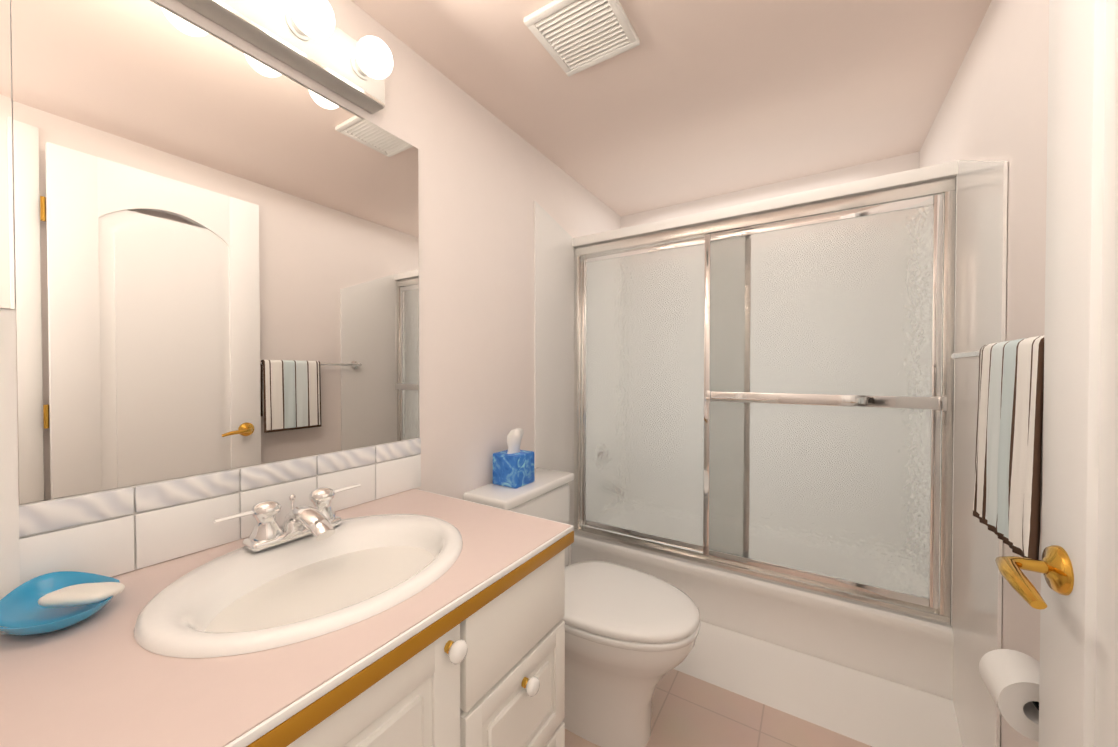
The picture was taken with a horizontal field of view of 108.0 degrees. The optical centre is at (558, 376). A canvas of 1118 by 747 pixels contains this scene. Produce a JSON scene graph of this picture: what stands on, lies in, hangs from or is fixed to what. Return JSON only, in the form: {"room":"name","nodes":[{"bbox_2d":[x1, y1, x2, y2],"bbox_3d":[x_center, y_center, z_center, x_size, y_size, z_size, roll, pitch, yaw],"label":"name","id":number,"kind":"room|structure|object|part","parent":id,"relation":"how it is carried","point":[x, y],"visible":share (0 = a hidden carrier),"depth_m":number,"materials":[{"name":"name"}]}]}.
{"room":"bathroom","nodes":[
{"label":"bathroom","id":0,"kind":"room"},
{"bbox_2d":[0,0,620,599],"bbox_3d":[-0.337,0.079,1.532,0.117,2.185,2.830,0,1,32],"label":"wall","id":1,"kind":"structure","parent":0,"point":[487,178],"depth_m":1.41,"materials":[{"name":"paint"}]},
{"bbox_2d":[0,0,14,308],"bbox_3d":[-0.843,-0.552,0.612,0.003,0.897,0.018,0,1,32],"label":"mirror","id":2,"kind":"object","parent":1,"relation":"attached to","point":[7,247],"depth_m":0.62,"materials":[{"name":"glass"}]},
{"bbox_2d":[11,0,418,503],"bbox_3d":[-0.644,-0.255,0.953,0.006,0.903,0.760,0,1,32],"label":"mirror","id":3,"kind":"object","parent":1,"relation":"attached to","point":[217,256],"depth_m":0.81,"materials":[{"name":"clear glass"}]},
{"bbox_2d":[177,0,392,113],"bbox_3d":[-0.653,-0.796,0.787,0.162,0.128,0.740,0,1,32],"label":"sconce","id":4,"kind":"object","parent":1,"relation":"attached to","point":[309,39],"visible":1,"depth_m":0.93,"materials":[{"name":"white glass"}]},
{"bbox_2d":[285,11,310,40],"bbox_3d":[-0.585,-0.797,0.920,0.021,0.054,0.054,0,1,32],"label":"socket","id":5,"kind":"object","parent":4,"relation":"attached to","point":[293,32],"depth_m":0.91,"materials":[{"name":"white"}]},
{"bbox_3d":[-0.541,-0.797,0.893,0.086,0.086,0.086,0,1,32],"label":"light bar bulb","id":6,"kind":"part","parent":4,"relation":"part of","materials":[{"name":"white glass"}]},
{"bbox_2d":[350,55,369,79],"bbox_3d":[-0.506,-0.799,1.046,0.021,0.054,0.054,0,1,32],"label":"socket","id":7,"kind":"object","parent":4,"relation":"attached to","point":[356,73],"depth_m":1.03,"materials":[{"name":"white"}]},
{"bbox_3d":[-0.462,-0.798,1.019,0.086,0.086,0.086,0,1,32],"label":"light bar bulb","id":8,"kind":"part","parent":4,"relation":"part of","materials":[{"name":"white glass"}]},
{"bbox_2d":[351,0,991,215],"bbox_3d":[0.314,-1.039,1.110,1.656,0.060,2.830,0,1,32],"label":"ceiling","id":9,"kind":"structure","parent":0,"point":[684,101],"depth_m":1.40,"materials":[{"name":"paint"}]},
{"bbox_2d":[524,0,639,75],"bbox_3d":[0.071,-1.001,1.180,0.250,0.016,0.250,0,1,32],"label":"ceiling vent","id":10,"kind":"object","parent":9,"relation":"in","point":[573,37],"depth_m":1.17,"materials":[{"name":"white plastic"}]},
{"bbox_3d":[-0.025,-1.002,1.241,0.022,0.016,0.210,0,1,32],"label":"frame","id":11,"kind":"part","parent":10,"relation":"part of","materials":[{"name":"white plastic"}]},
{"bbox_3d":[0.011,-1.000,1.083,0.250,0.016,0.022,0,1,32],"label":"frame","id":12,"kind":"part","parent":10,"relation":"part of","materials":[{"name":"white plastic"}]},
{"bbox_3d":[0.132,-1.002,1.277,0.250,0.016,0.022,0,1,32],"label":"frame","id":13,"kind":"part","parent":10,"relation":"part of","materials":[{"name":"white plastic"}]},
{"bbox_3d":[0.168,-1.000,1.119,0.022,0.016,0.210,0,1,32],"label":"ceiling air vent frame","id":14,"kind":"part","parent":10,"relation":"part of","materials":[{"name":"white plastic"}]},
{"bbox_2d":[565,669,871,746],"bbox_3d":[0.314,1.206,1.137,1.656,0.060,2.830,0,1,32],"label":"floor","id":15,"kind":"structure","parent":0,"point":[689,710],"depth_m":1.37,"materials":[{"name":"tile"}]},
{"bbox_2d":[0,0,573,746],"bbox_3d":[-0.468,0.239,0.683,0.600,1.885,1.045,0,1,32],"label":"bathroom vanity","id":16,"kind":"object","parent":15,"relation":"on","point":[216,240],"visible":1,"depth_m":0.76,"materials":[{"name":"white paint"}]},
{"bbox_2d":[0,571,124,635],"bbox_3d":[-0.746,0.334,0.603,0.181,0.042,0.127,0,1,32],"label":"soap dish","id":17,"kind":"object","parent":16,"relation":"on","point":[49,603],"visible":1,"depth_m":0.60,"materials":[{"name":"blue ceramic"}]},
{"bbox_2d":[0,489,570,746],"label":"countertop","id":18,"kind":"structure","parent":16,"relation":"on","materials":[{"name":"pink laminate"}]},
{"bbox_2d":[213,484,360,551],"bbox_3d":[-0.520,0.295,0.840,0.153,0.088,0.281,0,1,32],"label":"faucet","id":19,"kind":"object","parent":16,"relation":"on","point":[304,524],"depth_m":0.82,"materials":[{"name":"silver metal"}]},
{"bbox_2d":[133,514,462,657],"bbox_3d":[-0.426,0.421,0.763,0.434,0.161,0.518,0,1,32],"label":"sink","id":20,"kind":"object","parent":16,"relation":"in","point":[298,595],"depth_m":0.71,"materials":[{"name":"white ceramic"}]},
{"bbox_3d":[-0.249,0.431,0.538,0.008,0.055,0.210,0,1,32],"label":"door rail","id":21,"kind":"part","parent":16,"relation":"part of","materials":[{"name":"white paint"}]},
{"bbox_3d":[-0.257,0.736,0.546,0.012,0.665,0.316,0,1,32],"label":"door","id":22,"kind":"part","parent":16,"relation":"part of","materials":[{"name":"white paint"}]},
{"bbox_3d":[-0.170,0.430,0.643,0.014,0.018,0.018,0,1,32],"label":"knob","id":23,"kind":"part","parent":16,"relation":"part of","materials":[{"name":"gold metal"}]},
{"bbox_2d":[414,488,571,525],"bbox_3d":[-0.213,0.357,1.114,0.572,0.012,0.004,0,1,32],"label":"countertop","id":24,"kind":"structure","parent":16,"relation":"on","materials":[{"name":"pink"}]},
{"bbox_3d":[-0.082,0.690,0.826,0.012,0.230,0.320,0,1,32],"label":"drawer","id":25,"kind":"part","parent":16,"relation":"part of","materials":[{"name":"white paint"}]},
{"bbox_3d":[-0.078,0.482,0.821,0.019,0.165,0.320,0,1,32],"label":"drawer","id":26,"kind":"part","parent":16,"relation":"part of","materials":[{"name":"white paint"}]},
{"bbox_3d":[-0.074,0.595,0.820,0.008,0.040,0.244,0,1,32],"label":"drawer rail","id":27,"kind":"part","parent":16,"relation":"part of","materials":[{"name":"white paint"}]},
{"bbox_3d":[-0.065,0.615,0.814,0.014,0.018,0.018,0,1,32],"label":"knob","id":28,"kind":"part","parent":16,"relation":"part of","materials":[{"name":"gold metal"}]},
{"bbox_3d":[-0.074,0.785,0.822,0.008,0.040,0.244,0,1,32],"label":"drawer rail","id":29,"kind":"part","parent":16,"relation":"part of","materials":[{"name":"white paint"}]},
{"bbox_3d":[-0.074,0.835,0.823,0.008,0.040,0.244,0,1,32],"label":"drawer rail","id":30,"kind":"part","parent":16,"relation":"part of","materials":[{"name":"white paint"}]},
{"bbox_2d":[463,468,699,746],"bbox_3d":[0.100,0.791,1.426,0.760,0.764,0.456,0,1,32],"label":"toilet","id":31,"kind":"object","parent":15,"relation":"on","point":[631,634],"visible":0.65,"depth_m":1.28,"materials":[{"name":"white ceramic"}]},
{"bbox_2d":[493,428,534,487],"bbox_3d":[-0.172,0.301,1.546,0.115,0.210,0.115,0,1,32],"label":"tissue box","id":32,"kind":"object","parent":31,"relation":"on","point":[513,465],"visible":1,"depth_m":1.51,"materials":[{"name":"blue cardboard"}]},
{"bbox_3d":[-0.137,0.425,1.570,0.200,0.036,0.456,0,1,32],"label":"tank lid","id":33,"kind":"part","parent":31,"relation":"part of","materials":[{"name":"white ceramic"}]},
{"bbox_3d":[-0.141,0.622,1.575,0.184,0.358,0.430,0,1,32],"label":"tank","id":34,"kind":"part","parent":31,"relation":"part of","materials":[{"name":"white ceramic"}]},
{"bbox_3d":[0.181,0.977,1.377,0.552,0.392,0.394,0,1,32],"label":"bowl","id":35,"kind":"part","parent":31,"relation":"part of","materials":[{"name":"white ceramic"}]},
{"bbox_3d":[0.199,0.739,1.363,0.524,0.034,0.403,0,1,32],"label":"lid","id":36,"kind":"part","parent":31,"relation":"part of","materials":[{"name":"white ceramic"}]},
{"bbox_3d":[0.199,0.769,1.364,0.526,0.022,0.404,0,1,32],"label":"seat","id":37,"kind":"part","parent":31,"relation":"part of","materials":[{"name":"white ceramic"}]},
{"bbox_2d":[534,160,1007,746],"bbox_3d":[0.744,0.195,1.809,1.452,1.945,1.010,0,1,32],"label":"bathtub","id":38,"kind":"object","parent":15,"relation":"on","point":[754,428],"visible":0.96,"depth_m":1.55,"materials":[{"name":"white plastic"}]},
{"bbox_3d":[0.458,0.761,1.909,0.749,0.028,0.014,0,1,32],"label":"panel rail","id":39,"kind":"part","parent":38,"relation":"part of","materials":[{"name":"silver metal"}]},
{"bbox_3d":[0.458,-0.597,1.893,0.749,0.032,0.014,0,1,32],"label":"panel rail","id":40,"kind":"part","parent":38,"relation":"part of","materials":[{"name":"silver metal"}]},
{"bbox_3d":[0.458,0.081,1.901,0.755,1.340,0.005,0,1,32],"label":"panel glass","id":41,"kind":"part","parent":38,"relation":"part of","materials":[{"name":"white"}]},
{"bbox_2d":[574,526,951,627],"bbox_3d":[0.845,0.956,1.979,1.450,0.280,0.627,0,1,32],"label":"basin","id":42,"kind":"object","parent":38,"relation":"in","point":[730,597],"depth_m":1.65,"materials":[{"name":"white ceramic"}]},
{"bbox_3d":[0.954,0.765,1.570,0.715,0.028,0.014,0,1,32],"label":"panel rail","id":43,"kind":"part","parent":38,"relation":"part of","materials":[{"name":"silver metal"}]},
{"bbox_3d":[0.954,0.085,1.562,0.721,1.340,0.005,0,1,32],"label":"panel glass","id":44,"kind":"part","parent":38,"relation":"part of","materials":[{"name":"white"}]},
{"bbox_3d":[0.954,-0.593,1.553,0.715,0.032,0.014,0,1,32],"label":"panel rail","id":45,"kind":"part","parent":38,"relation":"part of","materials":[{"name":"silver metal"}]},
{"bbox_2d":[621,152,918,227],"bbox_3d":[1.040,0.070,2.280,1.656,2.185,0.100,0,1,32],"label":"wall","id":46,"kind":"structure","parent":0,"point":[897,164],"depth_m":2.13,"materials":[{"name":"paint"}]},
{"bbox_2d":[919,0,1048,746],"bbox_3d":[0.973,0.089,0.710,0.100,2.185,2.830,0,1,32],"label":"wall","id":47,"kind":"structure","parent":0,"point":[994,106],"depth_m":0.95,"materials":[{"name":"paint"}]},
{"bbox_2d":[951,350,979,358],"bbox_3d":[0.954,-0.052,0.849,0.078,0.051,0.610,0,1,32],"label":"towel rail","id":48,"kind":"object","parent":47,"relation":"attached to","point":[969,355],"visible":0.08,"depth_m":1.02,"materials":[{"name":"silver metal"}]},
{"bbox_2d":[973,335,1043,559],"bbox_3d":[0.864,0.119,0.770,0.052,0.379,0.288,0,1,32],"label":"hanging towel","id":49,"kind":"object","parent":48,"relation":"hanging from","point":[1007,502],"visible":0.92,"depth_m":0.74,"materials":[{"name":"fabric"}]},
{"bbox_2d":[979,649,1039,742],"bbox_3d":[0.857,0.615,0.735,0.113,0.169,0.157,0,1,32],"label":"toilet paper roll","id":50,"kind":"object","parent":47,"relation":"attached to","point":[1010,678],"visible":0.67,"depth_m":0.73,"materials":[{"name":"white paper"}]},
{"bbox_3d":[0.875,0.569,0.725,0.064,0.011,0.133,0,1,32],"label":"arm","id":51,"kind":"part","parent":50,"relation":"part of"},
{"bbox_2d":[1038,0,1117,746],"bbox_3d":[0.633,0.159,0.399,0.035,2.028,0.559,0,1,32],"label":"door","id":52,"kind":"structure","parent":47,"relation":"in","point":[1106,361],"depth_m":0.55,"materials":[{"name":"white paint"}]},
{"bbox_2d":[1042,545,1073,595],"bbox_3d":[0.726,0.283,0.597,0.016,0.068,0.068,0,1,32],"label":"rose","id":53,"kind":"object","parent":52,"relation":"attached to","point":[1059,577],"visible":0.92,"depth_m":0.58,"materials":[{"name":"gold metal"}]},
{"bbox_2d":[995,556,1048,609],"bbox_3d":[0.667,0.288,0.570,0.064,0.027,0.131,0,1,32],"label":"lever","id":54,"kind":"object","parent":53,"relation":"attached to","point":[1015,577],"visible":1,"depth_m":0.58,"materials":[{"name":"gold metal"}]},
{"bbox_3d":[0.749,0.157,0.583,0.035,2.028,0.125,0,1,32],"label":"latch-side door stile","id":55,"kind":"part","parent":52,"relation":"part of","materials":[{"name":"white wood"}]}
]}

